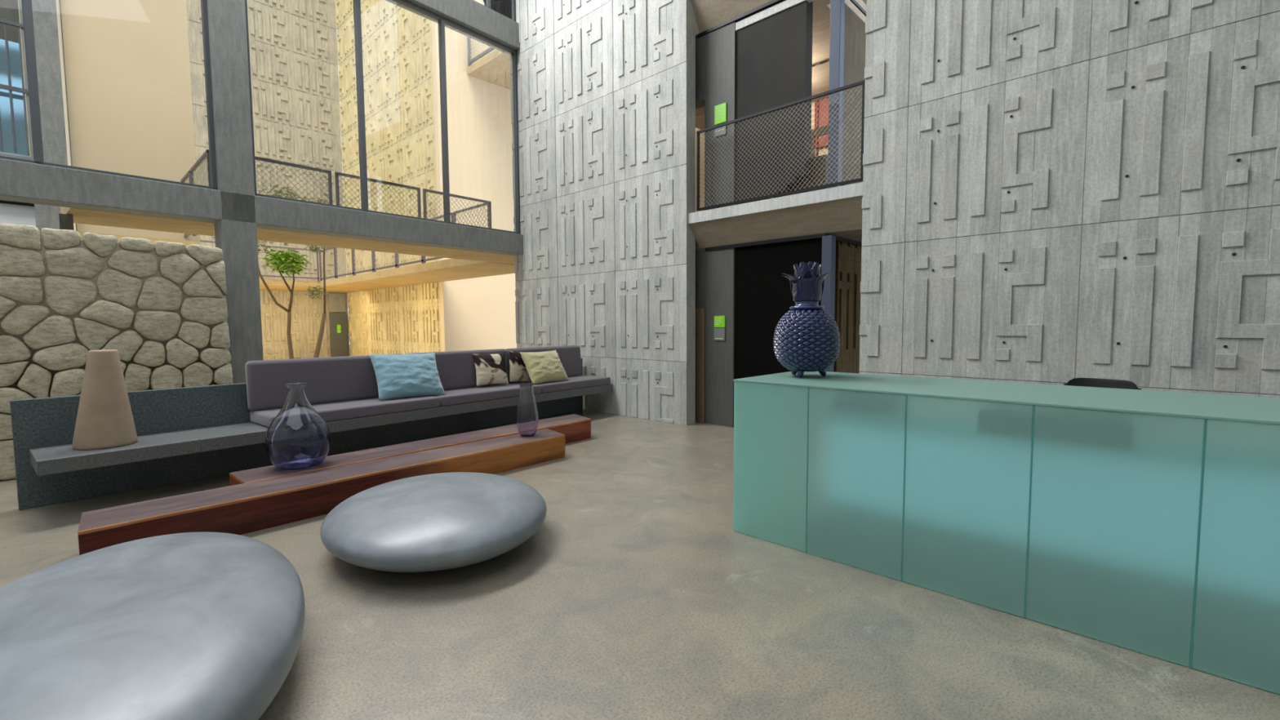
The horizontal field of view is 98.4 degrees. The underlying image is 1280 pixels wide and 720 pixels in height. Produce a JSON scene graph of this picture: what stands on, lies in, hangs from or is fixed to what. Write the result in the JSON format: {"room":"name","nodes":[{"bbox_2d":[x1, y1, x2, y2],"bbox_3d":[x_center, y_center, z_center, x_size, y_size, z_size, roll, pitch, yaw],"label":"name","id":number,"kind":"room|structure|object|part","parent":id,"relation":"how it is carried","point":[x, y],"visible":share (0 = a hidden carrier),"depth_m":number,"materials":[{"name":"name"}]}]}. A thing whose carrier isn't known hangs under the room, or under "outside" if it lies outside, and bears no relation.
{"room":"hotel lobby","nodes":[
{"label":"hotel lobby","id":0,"kind":"room"},
{"bbox_2d":[0,0,21,43],"bbox_3d":[-11.363,-10.331,6.491,0.060,11.100,4.870,3,5,43],"label":"wall","id":1,"kind":"structure","parent":0,"point":[9,9],"depth_m":8.51,"materials":[{"name":"grey concrete"}]},
{"bbox_2d":[0,39,30,156],"bbox_3d":[-11.322,-3.945,6.915,0.060,1.700,4.870,3,5,43],"label":"window","id":2,"kind":"structure","parent":1,"relation":"in","point":[6,126],"depth_m":8.56,"materials":[{"name":"blue"}]},
{"bbox_2d":[0,152,35,226],"bbox_3d":[-11.804,-0.985,6.903,0.300,4.200,5.880,3,5,43],"label":"wall","id":3,"kind":"structure","parent":0,"point":[11,214],"depth_m":8.71,"materials":[{"name":"white"}]},
{"bbox_2d":[0,200,34,206],"bbox_3d":[-9.804,-2.534,8.621,0.100,0.200,0.520,3,5,43],"label":"air vent","id":4,"kind":"object","parent":3,"relation":"in","point":[3,202],"visible":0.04,"depth_m":8.65,"materials":[{"name":"black metal"}]},
{"bbox_2d":[18,0,67,237],"bbox_3d":[-9.541,-7.527,8.617,0.500,17.000,0.400,3,5,43],"label":"wall","id":5,"kind":"structure","parent":0,"point":[44,11],"depth_m":8.70,"materials":[{"name":"concrete"}]},
{"bbox_2d":[0,17,29,152],"bbox_3d":[-10.496,-4.101,7.445,0.040,1.930,3.050,3,5,43],"label":"window frame","id":6,"kind":"structure","parent":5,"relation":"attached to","point":[9,87],"depth_m":8.44,"materials":[{"name":"grey metal"}]},
{"bbox_3d":[-10.499,-4.550,7.415,0.040,1.030,3.050,3,5,43],"label":"rail","id":7,"kind":"part","parent":6,"relation":"part of","materials":[{"name":"grey metal"}]},
{"bbox_2d":[0,222,232,479],"bbox_3d":[-6.969,-0.046,4.782,0.431,2.564,5.569,3,5,43],"label":"stone wall","id":8,"kind":"structure","parent":0,"point":[161,304],"depth_m":5.84,"materials":[{"name":"stone"}]},
{"bbox_2d":[55,0,199,247],"bbox_3d":[-9.809,-9.164,10.202,3.000,13.940,1.600,3,5,43],"label":"wall","id":9,"kind":"structure","parent":0,"point":[125,64],"depth_m":9.46,"materials":[{"name":"beige paint"}]},
{"bbox_2d":[180,149,211,237],"bbox_3d":[-7.580,-2.664,9.372,3.130,1.092,0.044,3,5,43],"label":"gallery railing","id":10,"kind":"object","parent":9,"relation":"attached to","point":[189,175],"visible":0.35,"depth_m":8.81,"materials":[{"name":"grey metal"}]},
{"bbox_3d":[-8.161,-2.697,9.921,1.530,1.092,0.044,3,5,43],"label":"panel frame","id":11,"kind":"part","parent":10,"relation":"part of","materials":[{"name":"grey metal"}]},
{"bbox_3d":[-6.999,-2.632,8.823,1.530,1.092,0.044,3,5,43],"label":"panel frame","id":12,"kind":"part","parent":10,"relation":"part of","materials":[{"name":"grey metal"}]},
{"bbox_2d":[0,0,350,359],"bbox_3d":[-17.669,-8.046,17.216,0.250,17.012,15.500,3,5,43],"label":"wall","id":13,"kind":"structure","parent":0,"point":[293,43],"depth_m":21.43,"materials":[{"name":"concrete"}]},
{"bbox_2d":[258,278,376,293],"bbox_3d":[-16.044,-2.463,16.754,3.260,0.200,14.480,3,5,43],"label":"gallery slab","id":14,"kind":"object","parent":13,"relation":"attached to","point":[273,284],"visible":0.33,"depth_m":19.39,"materials":[{"name":"beige wood"}]},
{"bbox_2d":[195,240,319,281],"bbox_3d":[-13.300,-3.149,17.214,0.044,1.092,5.930,3,5,43],"label":"gallery railing","id":15,"kind":"object","parent":14,"relation":"on","point":[211,242],"visible":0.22,"depth_m":18.75,"materials":[{"name":"grey metal"}]},
{"bbox_3d":[-13.300,-3.149,17.214,0.044,1.092,1.930,3,5,43],"label":"panel frame","id":16,"kind":"part","parent":15,"relation":"part of","materials":[{"name":"grey metal"}]},
{"bbox_3d":[-11.925,-3.254,18.663,0.044,1.092,1.930,3,5,43],"label":"panel frame","id":17,"kind":"part","parent":15,"relation":"part of","materials":[{"name":"grey metal"}]},
{"bbox_2d":[328,293,348,356],"bbox_3d":[-12.455,-1.336,22.837,0.060,2.800,0.650,3,5,43],"label":"door","id":18,"kind":"structure","parent":13,"relation":"in","point":[339,341],"depth_m":22.80,"materials":[{"name":"grey metal"}]},
{"bbox_3d":[-12.482,-2.354,22.769,0.030,0.760,0.620,3,5,43],"label":"transom panel","id":19,"kind":"part","parent":18,"relation":"part of","materials":[{"name":"grey concrete"}]},
{"bbox_2d":[337,324,341,333],"bbox_3d":[-12.424,-1.284,22.805,0.024,0.340,0.140,3,5,43],"label":"door sign","id":20,"kind":"object","parent":18,"relation":"attached to","point":[339,330],"visible":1,"depth_m":22.80,"materials":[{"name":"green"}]},
{"bbox_2d":[0,0,523,383],"bbox_3d":[-5.944,-3.850,6.482,0.361,9.900,11.020,3,5,40],"label":"beams","id":21,"kind":"structure","parent":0,"point":[234,210],"depth_m":7.17,"materials":[{"name":"grey concrete"}]},
{"bbox_2d":[0,0,217,190],"bbox_3d":[-6.894,-3.767,5.323,0.100,3.460,4.420,3,5,40],"label":"window","id":22,"kind":"structure","parent":21,"relation":"in","point":[27,10],"depth_m":5.91,"materials":[{"name":"grey metal"}]},
{"bbox_2d":[59,206,514,264],"bbox_3d":[-3.041,-2.183,11.286,1.290,0.200,12.100,3,5,40],"label":"gallery slab","id":23,"kind":"object","parent":21,"relation":"attached to","point":[85,216],"visible":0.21,"depth_m":8.38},
{"bbox_2d":[254,155,491,228],"bbox_3d":[-4.744,-2.732,10.126,0.044,1.092,4.730,3,5,40],"label":"gallery railing","id":24,"kind":"object","parent":23,"relation":"on","point":[337,175],"visible":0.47,"depth_m":9.93,"materials":[{"name":"grey metal"}]},
{"bbox_3d":[-5.782,-2.645,8.911,0.044,1.092,1.530,3,5,40],"label":"panel frame","id":25,"kind":"part","parent":24,"relation":"part of","materials":[{"name":"grey metal"}]},
{"bbox_3d":[-4.744,-2.732,10.126,0.044,1.092,1.530,3,5,40],"label":"panel frame","id":26,"kind":"part","parent":24,"relation":"part of","materials":[{"name":"grey metal"}]},
{"bbox_3d":[-3.707,-2.820,11.341,0.044,1.092,1.530,3,5,40],"label":"panel frame","id":27,"kind":"part","parent":24,"relation":"part of","materials":[{"name":"grey metal"}]},
{"bbox_2d":[244,0,520,234],"bbox_3d":[-3.788,-4.028,8.961,0.100,3.460,4.400,3,5,40],"label":"window","id":28,"kind":"structure","parent":21,"relation":"in","point":[512,53],"depth_m":9.34,"materials":[{"name":"grey metal"}]},
{"bbox_3d":[-2.851,-4.106,10.044,0.006,3.420,1.490,3,5,40],"label":"pane","id":29,"kind":"part","parent":28,"relation":"part of","materials":[{"name":"clear glass"}]},
{"bbox_2d":[473,0,515,21],"bbox_3d":[-3.809,-7.291,8.744,0.101,2.160,4.400,3,5,40],"label":"window","id":30,"kind":"structure","parent":21,"relation":"in","point":[507,8],"depth_m":10.27,"materials":[{"name":"grey metal"}]},
{"bbox_3d":[-3.517,-7.315,9.072,0.006,2.120,2.280,3,5,40],"label":"pane","id":31,"kind":"part","parent":30,"relation":"part of","materials":[{"name":"clear glass"}]},
{"bbox_3d":[-2.571,-7.394,10.181,0.006,2.120,0.560,3,5,40],"label":"pane","id":32,"kind":"part","parent":30,"relation":"part of","materials":[{"name":"clear glass"}]},
{"bbox_2d":[335,0,441,355],"bbox_3d":[-9.222,-8.283,19.986,8.300,17.012,0.250,3,5,43],"label":"wall","id":33,"kind":"structure","parent":0,"point":[397,41],"depth_m":19.57,"materials":[{"name":"concrete"}]},
{"bbox_2d":[320,258,515,288],"bbox_3d":[-6.610,-2.502,16.428,10.850,0.200,1.980,3,5,43],"label":"gallery slab","id":34,"kind":"object","parent":33,"relation":"attached to","point":[449,269],"visible":0.71,"depth_m":15.25,"materials":[{"name":"beige wood"}]},
{"bbox_2d":[319,203,488,280],"bbox_3d":[-7.290,-3.091,15.775,11.130,1.092,0.044,3,5,43],"label":"gallery railing","id":35,"kind":"object","parent":34,"relation":"on","point":[424,260],"visible":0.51,"depth_m":16.37,"materials":[{"name":"grey metal"}]},
{"bbox_3d":[-10.777,-3.288,19.068,1.530,1.092,0.044,3,5,43],"label":"panel frame","id":36,"kind":"part","parent":35,"relation":"part of","materials":[{"name":"grey metal"}]},
{"bbox_3d":[-9.615,-3.222,17.970,1.530,1.092,0.044,3,5,43],"label":"panel frame","id":37,"kind":"part","parent":35,"relation":"part of","materials":[{"name":"grey metal"}]},
{"bbox_3d":[-8.452,-3.157,16.873,1.530,1.092,0.044,3,5,43],"label":"panel frame","id":38,"kind":"part","parent":35,"relation":"part of","materials":[{"name":"grey metal"}]},
{"bbox_3d":[-7.290,-3.091,15.775,1.530,1.092,0.044,3,5,43],"label":"panel frame","id":39,"kind":"part","parent":35,"relation":"part of","materials":[{"name":"grey metal"}]},
{"bbox_3d":[-6.128,-3.026,14.677,1.530,1.092,0.044,3,5,43],"label":"panel frame","id":40,"kind":"part","parent":35,"relation":"part of","materials":[{"name":"grey metal"}]},
{"bbox_3d":[-4.966,-2.960,13.579,1.530,1.092,0.044,3,5,43],"label":"panel frame","id":41,"kind":"part","parent":35,"relation":"part of","materials":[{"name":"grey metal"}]},
{"bbox_3d":[-3.804,-2.895,12.482,1.530,1.092,0.044,3,5,43],"label":"panel frame","id":42,"kind":"part","parent":35,"relation":"part of","materials":[{"name":"grey metal"}]},
{"bbox_2d":[431,0,516,351],"bbox_3d":[-4.095,-8.284,19.497,0.220,17.000,6.510,3,5,43],"label":"wall","id":43,"kind":"structure","parent":0,"point":[477,313],"depth_m":18.12,"materials":[{"name":"beige paint"}]},
{"bbox_2d":[466,48,511,89],"bbox_3d":[-2.215,-9.313,18.073,4.380,0.220,5.080,3,5,43],"label":"balcony slab","id":44,"kind":"object","parent":43,"relation":"attached to","point":[494,68],"visible":0.14,"depth_m":17.45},
{"bbox_2d":[466,36,494,66],"bbox_3d":[-3.970,-9.937,16.229,4.150,1.250,0.080,3,5,43],"label":"balcony railing","id":45,"kind":"object","parent":44,"relation":"on","point":[470,61],"visible":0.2,"depth_m":17.40,"materials":[{"name":"grey metal"}]},
{"bbox_2d":[510,0,695,425],"bbox_3d":[-0.849,-3.922,9.347,4.320,9.600,0.220,3,5,43],"label":"wall","id":46,"kind":"structure","parent":0,"point":[606,268],"depth_m":8.94,"materials":[{"name":"concrete"}]},
{"bbox_2d":[0,408,1279,719],"bbox_3d":[-5.476,1.196,6.662,37.000,0.200,30.000,3,5,43],"label":"floor","id":47,"kind":"structure","parent":0,"point":[636,595],"depth_m":2.71,"materials":[{"name":"concrete"}]},
{"bbox_2d":[0,532,305,719],"bbox_3d":[-2.146,1.156,2.241,1.385,0.424,2.294,-3,5,-34],"label":"seat","id":48,"kind":"object","parent":47,"relation":"on","point":[187,625],"visible":1,"depth_m":2.02,"materials":[{"name":"grey stone"}]},
{"bbox_2d":[9,358,612,510],"bbox_3d":[-2.807,0.614,6.839,0.780,0.905,6.520,3,5,39],"label":"sofa","id":49,"kind":"object","parent":47,"relation":"on","point":[184,433],"visible":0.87,"depth_m":5.21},
{"bbox_2d":[71,349,137,450],"bbox_3d":[-4.523,0.319,4.652,0.400,0.805,0.400,3,5,43],"label":"vase","id":50,"kind":"object","parent":49,"relation":"on","point":[104,420],"visible":1,"depth_m":4.55,"materials":[{"name":"beige ceramic"}]},
{"bbox_3d":[-2.747,0.623,6.842,0.690,0.115,6.440,3,5,39],"label":"seat","id":51,"kind":"part","parent":49,"relation":"part of","materials":[{"name":"grey stone"}]},
{"bbox_2d":[249,395,439,426],"bbox_3d":[-3.234,0.547,6.219,0.660,0.125,1.788,3,5,39],"label":"seat cushion","id":52,"kind":"object","parent":49,"relation":"on","point":[332,411],"visible":0.76,"depth_m":6.06,"materials":[{"name":"grey fabric"}]},
{"bbox_2d":[244,353,403,411],"bbox_3d":[-3.488,0.224,6.316,0.161,0.521,1.694,3,5,39],"label":"cushion","id":53,"kind":"object","parent":52,"relation":"on","point":[329,380],"visible":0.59,"depth_m":6.08,"materials":[{"name":"grey fabric"}]},
{"bbox_2d":[368,352,445,399],"bbox_3d":[-2.811,0.184,6.711,0.805,0.534,0.356,-4,5,-44],"label":"throw pillow","id":54,"kind":"object","parent":52,"relation":"on","point":[410,375],"visible":1,"depth_m":6.61,"materials":[{"name":"blue fabric"}]},
{"bbox_2d":[427,382,541,406],"bbox_3d":[-2.164,0.453,7.537,0.660,0.125,1.588,3,5,39],"label":"seat cushion","id":55,"kind":"object","parent":49,"relation":"on","point":[468,395],"visible":0.65,"depth_m":7.26,"materials":[{"name":"grey fabric"}]},
{"bbox_2d":[405,348,508,390],"bbox_3d":[-2.465,0.134,7.575,0.161,0.521,1.544,3,5,39],"label":"cushion","id":56,"kind":"object","parent":55,"relation":"on","point":[456,370],"visible":0.38,"depth_m":7.49,"materials":[{"name":"grey fabric"}]},
{"bbox_2d":[472,352,508,386],"bbox_3d":[-2.092,0.129,7.764,0.488,0.451,0.195,-3,5,-39],"label":"throw pillow","id":57,"kind":"object","parent":55,"relation":"on","point":[491,369],"visible":1,"depth_m":7.70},
{"bbox_2d":[519,374,610,393],"bbox_3d":[-1.195,0.368,8.730,0.660,0.125,1.468,3,5,39],"label":"seat cushion","id":58,"kind":"object","parent":49,"relation":"on","point":[580,381],"visible":0.73,"depth_m":8.51,"materials":[{"name":"grey fabric"}]},
{"bbox_2d":[509,351,532,382],"bbox_3d":[-1.764,0.109,8.197,0.150,0.517,0.524,2,5,33],"label":"throw pillow","id":59,"kind":"object","parent":58,"relation":"on","point":[518,371],"visible":0.7,"depth_m":8.08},
{"bbox_2d":[506,345,581,382],"bbox_3d":[-1.502,0.050,8.761,0.161,0.521,1.504,3,5,39],"label":"cushion","id":60,"kind":"object","parent":58,"relation":"on","point":[569,356],"visible":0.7,"depth_m":9.02,"materials":[{"name":"grey fabric"}]},
{"bbox_2d":[520,350,568,384],"bbox_3d":[-1.427,0.100,8.290,0.317,0.460,0.743,2,5,37],"label":"throw pillow","id":61,"kind":"object","parent":58,"relation":"on","point":[541,366],"visible":0.99,"depth_m":8.16,"materials":[{"name":"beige fabric"}]},
{"bbox_2d":[77,428,564,555],"bbox_3d":[-2.273,1.057,4.979,0.490,0.260,3.932,3,5,42],"label":"table","id":62,"kind":"object","parent":47,"relation":"on","point":[242,508],"visible":0.88,"depth_m":4.24,"materials":[{"name":"red wood"}]},
{"bbox_2d":[515,382,537,436],"bbox_3d":[-1.251,0.551,6.127,0.242,0.583,0.242,3,5,43],"label":"ribbed vase","id":63,"kind":"object","parent":62,"relation":"on","point":[526,418],"visible":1,"depth_m":6.04,"materials":[{"name":"purple glass"}]},
{"bbox_2d":[229,413,591,485],"bbox_3d":[-2.025,0.987,6.008,0.466,0.260,3.904,3,5,41],"label":"table","id":64,"kind":"object","parent":47,"relation":"on","point":[575,428],"visible":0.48,"depth_m":5.70,"materials":[{"name":"red wood"}]},
{"bbox_2d":[264,382,330,470],"bbox_3d":[-2.999,0.573,4.846,0.505,0.732,0.505,3,5,43],"label":"bottle vase","id":65,"kind":"object","parent":64,"relation":"on","point":[298,437],"visible":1,"depth_m":4.71,"materials":[{"name":"blue glass"}]},
{"bbox_2d":[320,471,546,572],"bbox_3d":[-1.385,1.069,3.836,1.492,0.376,1.671,-2,4,-29],"label":"seat","id":66,"kind":"object","parent":47,"relation":"on","point":[442,521],"visible":1,"depth_m":3.37,"materials":[{"name":"grey stone"}]},
{"bbox_2d":[821,235,835,372],"bbox_3d":[2.346,-0.254,6.921,0.130,2.560,0.120,3,5,43],"label":"steel column","id":67,"kind":"structure","parent":47,"relation":"on","point":[828,242],"depth_m":6.82,"materials":[{"name":"blue"}]},
{"bbox_2d":[733,371,1279,694],"bbox_3d":[2.721,0.756,2.692,4.720,1.100,0.999,3,5,43],"label":"reception desk","id":68,"kind":"object","parent":47,"relation":"on","point":[1109,515],"visible":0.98,"depth_m":2.74,"materials":[{"name":"teal glass"}]},
{"bbox_3d":[0.876,0.702,3.762,0.560,1.082,0.012,3,5,43],"label":"glass panel","id":69,"kind":"part","parent":68,"relation":"part of","materials":[{"name":"teal glass"}]},
{"bbox_2d":[773,261,839,377],"bbox_3d":[1.218,-0.294,4.041,0.470,0.832,0.469,-1,4,-9],"label":"vase","id":70,"kind":"object","parent":68,"relation":"on","point":[806,338],"visible":1,"depth_m":3.91,"materials":[{"name":"blue ceramic"}]},
{"bbox_3d":[1.216,-0.568,4.023,0.405,0.284,0.418,2,4,26],"label":"crown","id":71,"kind":"part","parent":70,"relation":"part of","materials":[{"name":"blue ceramic"}]},
{"bbox_3d":[1.298,0.726,3.364,0.584,1.082,0.012,3,5,43],"label":"glass panel","id":72,"kind":"part","parent":68,"relation":"part of","materials":[{"name":"teal glass"}]},
{"bbox_3d":[1.728,0.750,2.958,0.584,1.082,0.012,3,5,43],"label":"glass panel","id":73,"kind":"part","parent":68,"relation":"part of","materials":[{"name":"teal glass"}]},
{"bbox_3d":[2.717,0.214,2.656,4.720,0.013,0.999,3,5,43],"label":"glass","id":74,"kind":"part","parent":68,"relation":"part of","materials":[{"name":"teal glass"}]},
{"bbox_3d":[2.158,0.774,2.552,0.584,1.082,0.012,3,5,43],"label":"glass panel","id":75,"kind":"part","parent":68,"relation":"part of","materials":[{"name":"teal glass"}]},
{"bbox_3d":[2.587,0.798,2.146,0.584,1.082,0.012,3,5,43],"label":"glass panel","id":76,"kind":"part","parent":68,"relation":"part of","materials":[{"name":"teal glass"}]},
{"bbox_2d":[1062,377,1142,389],"bbox_3d":[3.190,0.684,3.919,0.589,1.075,0.619,-3,5,-36],"label":"office chair","id":77,"kind":"object","parent":47,"relation":"on","point":[1086,382],"visible":0.16,"depth_m":4.01,"materials":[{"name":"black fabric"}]},
{"bbox_2d":[695,0,822,426],"bbox_3d":[1.436,-1.858,7.779,2.460,5.660,0.200,3,5,43],"label":"wall","id":78,"kind":"structure","parent":0,"point":[774,53],"depth_m":7.58,"materials":[{"name":"paint"}]},
{"bbox_2d":[695,307,705,423],"bbox_3d":[0.753,0.079,8.407,0.565,1.720,0.028,3,5,43],"label":"door","id":79,"kind":"structure","parent":78,"relation":"in","point":[700,312],"depth_m":8.25,"materials":[{"name":"brown metal"}]},
{"bbox_2d":[714,328,724,340],"bbox_3d":[1.152,-0.374,8.001,0.187,0.184,0.020,3,5,43],"label":"panel","id":80,"kind":"object","parent":78,"relation":"attached to","point":[719,333],"visible":1,"depth_m":7.99,"materials":[{"name":"grey metal"}]},
{"bbox_2d":[714,315,725,327],"bbox_3d":[1.151,-0.555,7.989,0.187,0.165,0.020,3,5,43],"label":"wall sign","id":81,"kind":"object","parent":78,"relation":"attached to","point":[719,321],"visible":1,"depth_m":7.98,"materials":[{"name":"green plastic"}]},
{"bbox_2d":[714,102,726,124],"bbox_3d":[1.135,-3.471,7.793,0.195,0.260,0.020,3,5,43],"label":"wall sign","id":82,"kind":"object","parent":78,"relation":"attached to","point":[720,110],"visible":0.99,"depth_m":7.79,"materials":[{"name":"green plastic"}]},
{"bbox_2d":[714,125,726,137],"bbox_3d":[1.137,-3.244,7.808,0.195,0.145,0.020,3,5,43],"label":"wall sign","id":83,"kind":"object","parent":78,"relation":"attached to","point":[724,126],"visible":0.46,"depth_m":7.80,"materials":[{"name":"grey"}]},
{"bbox_2d":[689,195,862,248],"bbox_3d":[1.714,-1.827,7.200,2.540,0.470,0.260,3,5,43],"label":"balcony slab","id":84,"kind":"object","parent":78,"relation":"attached to","point":[846,214],"visible":0.64,"depth_m":7.09,"materials":[{"name":"beige concrete"}]},
{"bbox_2d":[688,182,862,223],"bbox_3d":[1.614,-1.982,7.088,2.515,0.145,0.027,3,5,43],"label":"slab nosing","id":85,"kind":"object","parent":84,"relation":"attached to","point":[852,190],"visible":1,"depth_m":6.93,"materials":[{"name":"concrete"}]},
{"bbox_2d":[696,80,865,210],"bbox_3d":[1.683,-2.593,7.078,2.380,1.216,0.080,3,5,43],"label":"balcony railing","id":86,"kind":"object","parent":84,"relation":"attached to","point":[861,82],"visible":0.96,"depth_m":6.96,"materials":[{"name":"black metal"}]},
{"bbox_2d":[695,0,866,38],"bbox_3d":[2.364,-4.707,8.183,2.020,0.040,2.400,3,5,43],"label":"trim","id":87,"kind":"structure","parent":78,"relation":"attached to","point":[855,2],"depth_m":7.42,"materials":[{"name":"black metal"}]},
{"bbox_2d":[735,0,866,31],"bbox_3d":[2.343,-4.593,7.818,2.100,0.100,1.770,3,5,43],"label":"ceiling beam","id":88,"kind":"structure","parent":78,"relation":"attached to","point":[784,5],"depth_m":7.23,"materials":[{"name":"concrete"}]},
{"bbox_2d":[695,101,827,212],"bbox_3d":[2.107,-3.942,11.105,5.500,3.230,0.200,3,5,43],"label":"wall","id":89,"kind":"structure","parent":0,"point":[812,103],"depth_m":11.70,"materials":[{"name":"beige paint"}]},
{"bbox_2d":[814,97,828,149],"bbox_3d":[3.438,-4.467,9.590,0.830,1.380,0.070,3,5,43],"label":"door","id":90,"kind":"structure","parent":89,"relation":"in","point":[824,117],"depth_m":9.80,"materials":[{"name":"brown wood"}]},
{"bbox_3d":[3.438,-4.467,9.590,0.830,1.380,0.070,3,5,43],"label":"frame","id":91,"kind":"part","parent":90,"relation":"part of","materials":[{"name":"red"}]},
{"bbox_2d":[695,61,829,129],"bbox_3d":[2.381,-4.691,9.893,3.500,0.180,0.900,3,5,43],"label":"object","id":92,"kind":"object","parent":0,"point":[820,73],"depth_m":9.17,"materials":[{"name":"beige concrete"}]},
{"bbox_2d":[690,0,866,66],"bbox_3d":[1.122,-5.112,9.263,6.500,0.640,2.900,3,5,43],"label":"ceiling","id":93,"kind":"structure","parent":0,"point":[708,14],"depth_m":7.73,"materials":[{"name":"beige concrete"}]},
{"bbox_2d":[695,228,862,248],"bbox_3d":[3.829,-2.010,9.763,10.000,0.470,6.380,3,5,43],"label":"ceiling","id":94,"kind":"structure","parent":0,"point":[855,234],"depth_m":6.98,"materials":[{"name":"beige concrete"}]},
{"bbox_2d":[810,124,828,157],"bbox_3d":[2.844,-2.868,8.517,0.950,1.420,0.070,3,5,43],"label":"balustrade","id":95,"kind":"object","parent":94,"relation":"on","point":[824,128],"visible":0.2,"depth_m":8.56,"materials":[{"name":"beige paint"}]},
{"bbox_3d":[2.836,-3.517,8.470,0.950,0.120,0.060,3,5,43],"label":"handrail","id":96,"kind":"part","parent":95,"relation":"part of","materials":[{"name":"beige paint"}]},
{"bbox_2d":[827,0,844,188],"bbox_3d":[2.370,-3.300,6.678,0.130,2.530,0.120,3,5,43],"label":"steel column","id":97,"kind":"structure","parent":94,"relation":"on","point":[837,6],"depth_m":6.63,"materials":[{"name":"blue"}]},
{"bbox_2d":[782,154,827,196],"bbox_3d":[2.019,-2.352,7.390,1.000,0.550,0.070,3,5,43],"label":"staircase","id":98,"kind":"structure","parent":0,"point":[821,158],"depth_m":7.10,"materials":[{"name":"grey concrete"}]},
{"bbox_2d":[833,3,866,373],"bbox_3d":[3.900,-1.939,8.755,0.173,5.660,3.750,3,5,43],"label":"wall","id":99,"kind":"structure","parent":0,"point":[848,255],"depth_m":7.58,"materials":[{"name":"beige concrete"}]},
{"bbox_2d":[705,233,862,251],"bbox_3d":[2.449,-1.643,8.324,1.840,0.045,2.400,3,5,43],"label":"trim","id":100,"kind":"structure","parent":99,"relation":"attached to","point":[815,236],"depth_m":7.36,"materials":[{"name":"black metal"}]},
{"bbox_2d":[858,0,1279,439],"bbox_3d":[6.003,-3.536,2.875,9.515,9.600,0.220,3,5,43],"label":"wall","id":101,"kind":"structure","parent":0,"point":[1055,192],"depth_m":4.92,"materials":[{"name":"concrete"}]},
{"bbox_3d":[-11.912,0.756,12.321,15.250,0.010,15.400,3,5,43],"label":"floor","id":102,"kind":"structure","parent":0,"visible":0},
{"bbox_2d":[58,213,74,230],"bbox_3d":[-6.917,-0.330,6.759,0.150,2.850,0.120,3,5,43],"label":"concrete post","id":103,"kind":"object","parent":102,"relation":"on","point":[65,220],"visible":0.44,"depth_m":6.62,"materials":[{"name":"grey concrete"}]},
{"bbox_2d":[257,240,311,359],"bbox_3d":[-7.817,-0.912,12.116,0.946,3.315,1.149,3,5,43],"label":"tree","id":104,"kind":"object","parent":102,"relation":"on","point":[285,257],"visible":0.95,"depth_m":12.04,"materials":[{"name":"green plant"}]},
{"bbox_2d":[261,184,328,357],"bbox_3d":[-7.252,-1.417,11.838,1.566,4.379,1.579,3,5,43],"label":"tree","id":105,"kind":"object","parent":102,"relation":"on","point":[317,248],"visible":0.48,"depth_m":12.57,"materials":[{"name":"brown plant"}]}
]}

